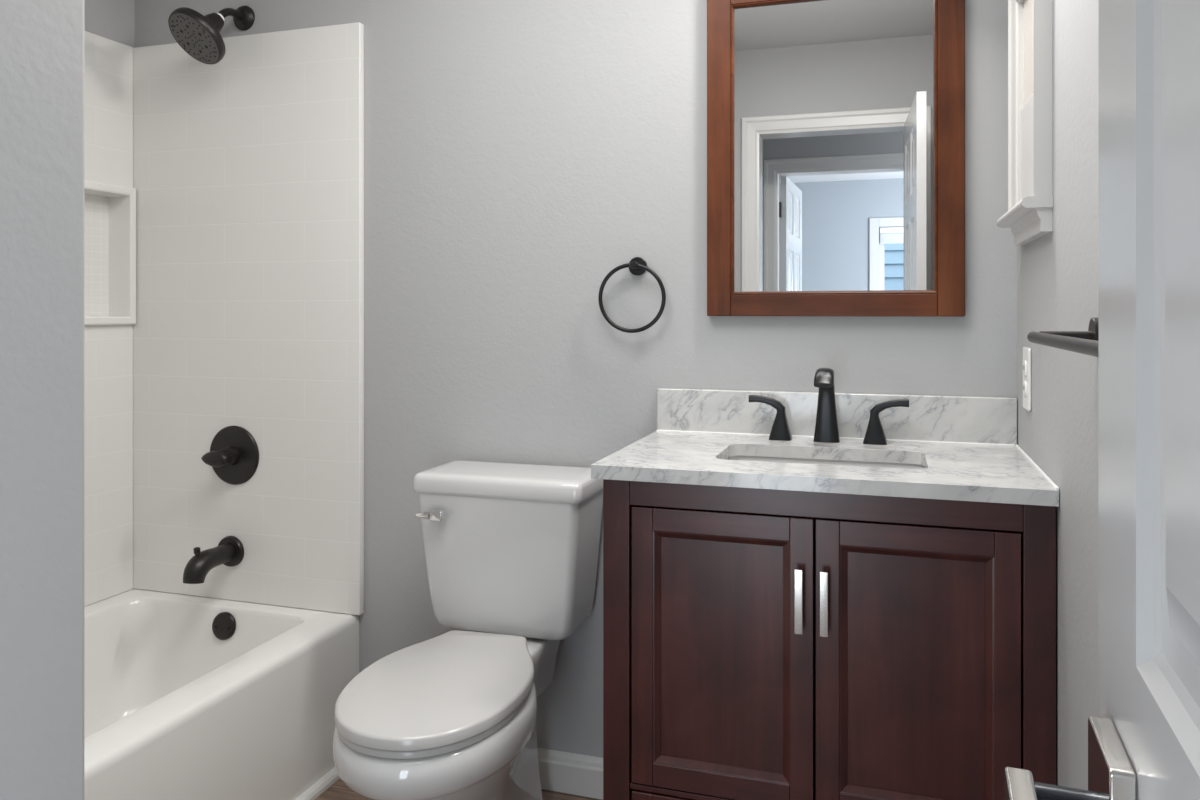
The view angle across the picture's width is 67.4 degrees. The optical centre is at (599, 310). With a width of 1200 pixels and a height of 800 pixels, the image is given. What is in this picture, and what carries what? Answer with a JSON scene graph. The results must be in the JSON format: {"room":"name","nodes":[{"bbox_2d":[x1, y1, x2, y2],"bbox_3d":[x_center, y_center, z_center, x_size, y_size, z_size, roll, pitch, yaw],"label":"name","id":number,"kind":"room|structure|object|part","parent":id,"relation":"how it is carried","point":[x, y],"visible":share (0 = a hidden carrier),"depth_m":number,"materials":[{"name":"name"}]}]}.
{"room":"bathroom","nodes":[
{"label":"bathroom","id":0,"kind":"room"},
{"bbox_2d":[0,0,83,799],"bbox_3d":[-1.307,-0.020,0.711,1.545,2.440,0.712,0,0,18],"label":"wall","id":1,"kind":"structure","parent":0,"point":[42,41],"depth_m":0.77,"materials":[{"name":"grey paint"}]},
{"bbox_2d":[84,0,134,47],"bbox_3d":[-1.663,-0.020,1.965,0.100,2.440,1.520,0,0,18],"label":"wall","id":2,"kind":"structure","parent":0,"point":[114,20],"depth_m":2.60,"materials":[{"name":"grey paint"}]},
{"bbox_2d":[315,778,601,799],"bbox_3d":[-0.460,1.225,-1.207,4.335,0.050,7.020,0,0,18],"label":"floor","id":3,"kind":"structure","parent":0,"point":[339,790],"depth_m":2.23,"materials":[{"name":"brown wood"}]},
{"bbox_2d":[84,588,359,799],"bbox_3d":[-1.243,1.009,1.846,0.768,0.382,1.484,0,0,18],"label":"bathtub","id":4,"kind":"object","parent":3,"relation":"on","point":[187,697],"visible":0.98,"depth_m":2.20,"materials":[{"name":"white ceramic"}]},
{"bbox_2d":[84,22,363,614],"bbox_3d":[-1.259,0.021,1.855,0.831,1.592,1.480,0,0,18],"label":"shower surround","id":5,"kind":"object","parent":4,"relation":"on","point":[224,200],"visible":0.84,"depth_m":2.53,"materials":[{"name":"plastic"}]},
{"bbox_3d":[-1.604,0.021,1.954,0.018,1.592,1.457,0,0,18],"label":"panel","id":6,"kind":"part","parent":5,"relation":"part of","materials":[{"name":"plastic"}]},
{"bbox_2d":[183,536,243,583],"bbox_3d":[-1.066,0.681,2.457,0.086,0.095,0.172,0,0,18],"label":"tub spout","id":7,"kind":"object","parent":5,"relation":"attached to","point":[229,551],"visible":1,"depth_m":2.44,"materials":[{"name":"black metal"}]},
{"bbox_3d":[-1.080,0.652,2.412,0.017,0.037,0.018,0,0,18],"label":"diverter knob","id":8,"kind":"part","parent":7,"relation":"part of","materials":[{"name":"black metal"}]},
{"bbox_2d":[201,426,258,484],"bbox_3d":[-1.043,0.406,2.496,0.166,0.166,0.084,0,0,18],"label":"shower valve","id":9,"kind":"object","parent":5,"relation":"attached to","point":[233,455],"visible":1,"depth_m":2.52,"materials":[{"name":"black metal"}]},
{"bbox_3d":[-1.059,0.406,2.472,0.084,0.044,0.028,0,0,18],"label":"lever","id":10,"kind":"part","parent":9,"relation":"part of","materials":[{"name":"black metal"}]},
{"bbox_3d":[-1.036,0.867,2.476,0.074,0.074,0.022,0,0,18],"label":"overflow plate","id":11,"kind":"part","parent":4,"relation":"part of","materials":[{"name":"black metal"}]},
{"bbox_2d":[295,766,339,799],"bbox_3d":[-0.869,1.189,1.722,0.020,0.022,1.465,0,0,18],"label":"trim","id":12,"kind":"structure","parent":4,"relation":"attached to","point":[332,776],"depth_m":2.25,"materials":[{"name":"grey paint"}]},
{"bbox_2d":[333,460,602,799],"bbox_3d":[-0.293,0.791,1.914,0.426,0.818,0.748,0,0,18],"label":"toilet","id":13,"kind":"object","parent":3,"relation":"on","point":[511,549],"visible":0.98,"depth_m":2.02,"materials":[{"name":"grey ceramic"}]},
{"bbox_3d":[-0.412,0.476,2.100,0.034,0.020,0.019,0,0,18],"label":"lever arm","id":14,"kind":"part","parent":13,"relation":"part of","materials":[{"name":"silver metal"}]},
{"bbox_3d":[-0.316,0.770,1.814,0.348,0.014,0.519,0,0,18],"label":"seat","id":15,"kind":"part","parent":13,"relation":"part of","materials":[{"name":"grey plastic"}]},
{"bbox_3d":[-0.316,0.749,1.815,0.356,0.024,0.528,0,0,18],"label":"seat lid","id":16,"kind":"part","parent":13,"relation":"part of","materials":[{"name":"grey plastic"}]},
{"bbox_3d":[-0.379,0.476,2.099,0.036,0.024,0.028,0,0,18],"label":"flush lever","id":17,"kind":"part","parent":13,"relation":"part of","materials":[{"name":"silver metal"}]},
{"bbox_3d":[-0.212,0.407,2.165,0.426,0.048,0.220,0,0,18],"label":"tank lid","id":18,"kind":"part","parent":13,"relation":"part of","materials":[{"name":"grey ceramic"}]},
{"bbox_3d":[-0.212,0.593,2.164,0.411,0.335,0.211,0,0,18],"label":"tank","id":19,"kind":"part","parent":13,"relation":"part of","materials":[{"name":"grey ceramic"}]},
{"bbox_2d":[603,479,1055,799],"bbox_3d":[0.445,0.757,1.801,0.774,0.885,0.514,0,0,18],"label":"vanity cabinet","id":20,"kind":"object","parent":3,"relation":"on","point":[906,650],"visible":0.91,"depth_m":1.58,"materials":[{"name":"brown wood"}]},
{"bbox_3d":[0.038,0.757,1.717,0.052,0.885,0.052,0,0,18],"label":"post","id":21,"kind":"part","parent":20,"relation":"part of","materials":[{"name":"brown wood"}]},
{"bbox_3d":[0.379,0.917,1.592,0.584,0.036,0.020,0,0,18],"label":"rail","id":22,"kind":"part","parent":20,"relation":"part of","materials":[{"name":"brown wood"}]},
{"bbox_3d":[0.379,0.890,1.592,0.672,0.010,0.017,0,0,18],"label":"rail","id":23,"kind":"part","parent":20,"relation":"part of","materials":[{"name":"brown wood"}]},
{"bbox_3d":[0.220,0.862,1.643,0.250,0.042,0.020,0,0,18],"label":"rail","id":24,"kind":"part","parent":20,"relation":"part of","materials":[{"name":"brown wood"}]},
{"bbox_3d":[0.219,0.625,1.640,0.251,0.433,0.010,0,0,18],"label":"panel","id":25,"kind":"part","parent":20,"relation":"part of","materials":[{"name":"brown wood"}]},
{"bbox_3d":[0.220,0.387,1.643,0.250,0.042,0.020,0,0,18],"label":"rail","id":26,"kind":"part","parent":20,"relation":"part of","materials":[{"name":"brown wood"}]},
{"bbox_3d":[0.349,0.506,1.577,0.014,0.112,0.027,0,0,18],"label":"handle","id":27,"kind":"part","parent":20,"relation":"part of","materials":[{"name":"silver metal"}]},
{"bbox_3d":[0.390,0.506,1.563,0.014,0.112,0.027,0,0,18],"label":"handle","id":28,"kind":"part","parent":20,"relation":"part of","materials":[{"name":"silver metal"}]},
{"bbox_2d":[591,430,1058,506],"bbox_3d":[0.440,0.299,1.812,0.793,0.030,0.520,0,0,18],"label":"countertop","id":29,"kind":"structure","parent":20,"relation":"on","point":[958,471],"depth_m":1.67,"materials":[{"name":"white stone"}]},
{"bbox_2d":[727,456,924,540],"bbox_3d":[0.442,0.379,1.797,0.447,0.130,0.265,0,0,18],"label":"sink basin","id":30,"kind":"object","parent":29,"relation":"in","point":[744,458],"visible":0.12,"depth_m":1.90,"materials":[{"name":"grey ceramic"}]},
{"bbox_2d":[749,368,908,444],"bbox_3d":[0.490,0.205,1.955,0.344,0.165,0.133,0,0,18],"label":"faucet","id":31,"kind":"object","parent":29,"relation":"on","point":[826,426],"visible":1,"depth_m":1.98,"materials":[{"name":"black metal"}]},
{"bbox_3d":[0.385,0.239,2.032,0.095,0.097,0.051,0,0,18],"label":"handle","id":32,"kind":"part","parent":31,"relation":"part of","materials":[{"name":"black metal"}]},
{"bbox_3d":[0.489,0.205,1.954,0.057,0.165,0.132,0,0,18],"label":"spout","id":33,"kind":"part","parent":31,"relation":"part of","materials":[{"name":"black metal"}]},
{"bbox_3d":[0.621,0.239,1.956,0.095,0.097,0.051,0,0,18],"label":"handle","id":34,"kind":"part","parent":31,"relation":"part of","materials":[{"name":"black metal"}]},
{"bbox_3d":[0.378,0.339,1.591,0.672,0.048,0.020,0,0,18],"label":"rail","id":35,"kind":"part","parent":20,"relation":"part of","materials":[{"name":"brown wood"}]},
{"bbox_3d":[0.539,0.862,1.540,0.248,0.042,0.020,0,0,18],"label":"rail","id":36,"kind":"part","parent":20,"relation":"part of","materials":[{"name":"brown wood"}]},
{"bbox_3d":[0.538,0.625,1.537,0.249,0.433,0.010,0,0,18],"label":"panel","id":37,"kind":"part","parent":20,"relation":"part of","materials":[{"name":"brown wood"}]},
{"bbox_3d":[0.539,0.387,1.540,0.248,0.042,0.020,0,0,18],"label":"rail","id":38,"kind":"part","parent":20,"relation":"part of","materials":[{"name":"brown wood"}]},
{"bbox_3d":[0.727,0.757,1.495,0.049,0.885,0.052,0,0,18],"label":"post","id":39,"kind":"part","parent":20,"relation":"part of","materials":[{"name":"brown wood"}]},
{"bbox_2d":[135,0,1016,757],"bbox_3d":[-0.227,-0.020,2.353,2.595,2.440,0.100,0,0,18],"label":"wall","id":40,"kind":"structure","parent":0,"point":[518,154],"depth_m":2.26,"materials":[{"name":"grey paint"}]},
{"bbox_2d":[168,5,254,63],"bbox_3d":[-1.065,-0.768,2.452,0.161,0.194,0.225,0,0,18],"label":"shower","id":41,"kind":"object","parent":40,"relation":"attached to","point":[198,35],"visible":1,"depth_m":2.41,"materials":[{"name":"black metal"}]},
{"bbox_3d":[-1.027,-0.817,2.497,0.022,0.051,0.100,0,0,20],"label":"shower arm","id":42,"kind":"part","parent":41,"relation":"part of","materials":[{"name":"black metal"}]},
{"bbox_2d":[537,748,602,799],"bbox_3d":[-0.221,1.153,2.291,0.885,0.095,0.014,0,0,18],"label":"baseboard","id":43,"kind":"structure","parent":40,"relation":"attached to","point":[559,771],"depth_m":2.24,"materials":[{"name":"grey paint"}]},
{"bbox_2d":[598,257,665,332],"bbox_3d":[0.079,-0.039,2.178,0.169,0.184,0.045,0,0,18],"label":"towel ring","id":44,"kind":"object","parent":40,"relation":"attached to","point":[637,266],"visible":1,"depth_m":2.17,"materials":[{"name":"black metal"}]},
{"bbox_3d":[0.085,-0.110,2.172,0.018,0.018,0.036,0,0,18],"label":"post","id":45,"kind":"part","parent":44,"relation":"part of","materials":[{"name":"black metal"}]},
{"bbox_3d":[0.092,-0.109,2.193,0.045,0.045,0.010,0,0,18],"label":"mount plate","id":46,"kind":"part","parent":44,"relation":"part of","materials":[{"name":"black metal"}]},
{"bbox_2d":[707,0,964,316],"bbox_3d":[0.525,-0.380,2.045,0.566,0.784,0.024,0,0,18],"label":"wall mirror","id":47,"kind":"object","parent":40,"relation":"attached to","point":[836,128],"visible":1,"depth_m":2.04,"materials":[{"name":"brown wood"}]},
{"bbox_3d":[0.525,-0.744,2.046,0.453,0.056,0.023,0,0,18],"label":"frame rail","id":48,"kind":"part","parent":47,"relation":"part of","materials":[{"name":"brown wood"}]},
{"bbox_3d":[0.525,-0.013,2.046,0.453,0.050,0.023,0,0,18],"label":"frame rail","id":49,"kind":"part","parent":47,"relation":"part of","materials":[{"name":"brown wood"}]},
{"bbox_2d":[657,388,1016,444],"bbox_3d":[0.516,0.237,2.049,0.792,0.102,0.021,0,0,18],"label":"backsplash","id":50,"kind":"structure","parent":40,"relation":"attached to","point":[969,419],"depth_m":2.02,"materials":[{"name":"white stone"}]},
{"bbox_2d":[1017,0,1098,789],"bbox_3d":[0.608,-0.020,0.876,0.100,2.440,2.200,0,0,18],"label":"wall","id":51,"kind":"structure","parent":0,"point":[1058,271],"depth_m":1.37,"materials":[{"name":"grey paint"}]},
{"bbox_2d":[996,0,1052,245],"bbox_3d":[0.793,-0.402,1.694,0.049,0.536,0.380,0,0,18],"label":"wall cabinet","id":52,"kind":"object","parent":51,"relation":"in","point":[1029,216],"depth_m":1.67,"materials":[{"name":"grey paint"}]},
{"bbox_3d":[0.807,-0.296,1.676,0.012,0.207,0.230,0,0,18],"label":"sash","id":53,"kind":"part","parent":52,"relation":"part of","materials":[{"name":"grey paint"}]},
{"bbox_3d":[0.809,-0.506,1.676,0.008,0.212,0.230,0,0,18],"label":"pane","id":54,"kind":"part","parent":52,"relation":"part of","materials":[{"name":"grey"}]},
{"bbox_3d":[0.798,-0.429,1.679,0.029,0.481,0.346,0,0,18],"label":"casing","id":55,"kind":"part","parent":52,"relation":"part of","materials":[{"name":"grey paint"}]},
{"bbox_2d":[1023,347,1030,410],"bbox_3d":[0.839,0.133,1.773,0.009,0.122,0.080,0,0,18],"label":"wall outlet","id":56,"kind":"object","parent":51,"relation":"attached to","point":[1026,351],"visible":1,"depth_m":1.75,"materials":[{"name":"white plastic"}]},
{"bbox_2d":[1023,361,1026,375],"bbox_3d":[0.837,0.113,1.774,0.004,0.030,0.034,0,0,18],"label":"receptacle","id":57,"kind":"object","parent":56,"relation":"attached to","point":[1024,362],"depth_m":1.76,"materials":[{"name":"grey plastic"}]},
{"bbox_2d":[1023,381,1026,396],"bbox_3d":[0.837,0.153,1.774,0.004,0.030,0.034,0,0,18],"label":"receptacle","id":58,"kind":"object","parent":56,"relation":"attached to","point":[1024,382],"depth_m":1.76,"materials":[{"name":"grey plastic"}]},
{"bbox_2d":[1027,318,1098,356],"bbox_3d":[0.519,0.032,0.902,0.084,0.047,0.642,0,0,18],"label":"towel bar","id":59,"kind":"object","parent":51,"relation":"attached to","point":[1083,342],"visible":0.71,"depth_m":1.04,"materials":[{"name":"black metal"}]},
{"bbox_3d":[0.613,0.033,1.184,0.062,0.013,0.013,0,0,18],"label":"post","id":60,"kind":"part","parent":59,"relation":"part of","materials":[{"name":"black metal"}]},
{"bbox_3d":[0.646,0.032,1.173,0.010,0.047,0.047,0,0,18],"label":"mount plate","id":61,"kind":"part","parent":59,"relation":"part of","materials":[{"name":"black metal"}]},
{"bbox_3d":[-0.934,-0.020,0.159,2.595,2.440,0.110,0,0,18],"label":"wall","id":62,"kind":"structure","parent":0,"visible":0},
{"bbox_2d":[1004,0,1199,799],"bbox_3d":[0.180,0.178,0.219,0.099,2.020,0.678,0,0,18],"label":"door","id":63,"kind":"structure","parent":62,"relation":"in","point":[1144,740],"depth_m":0.43,"materials":[{"name":"grey paint"}]},
{"bbox_3d":[0.207,0.258,0.434,0.014,0.016,0.127,0,0,20],"label":"lever","id":64,"kind":"part","parent":63,"relation":"part of","materials":[{"name":"silver metal"}]}
]}

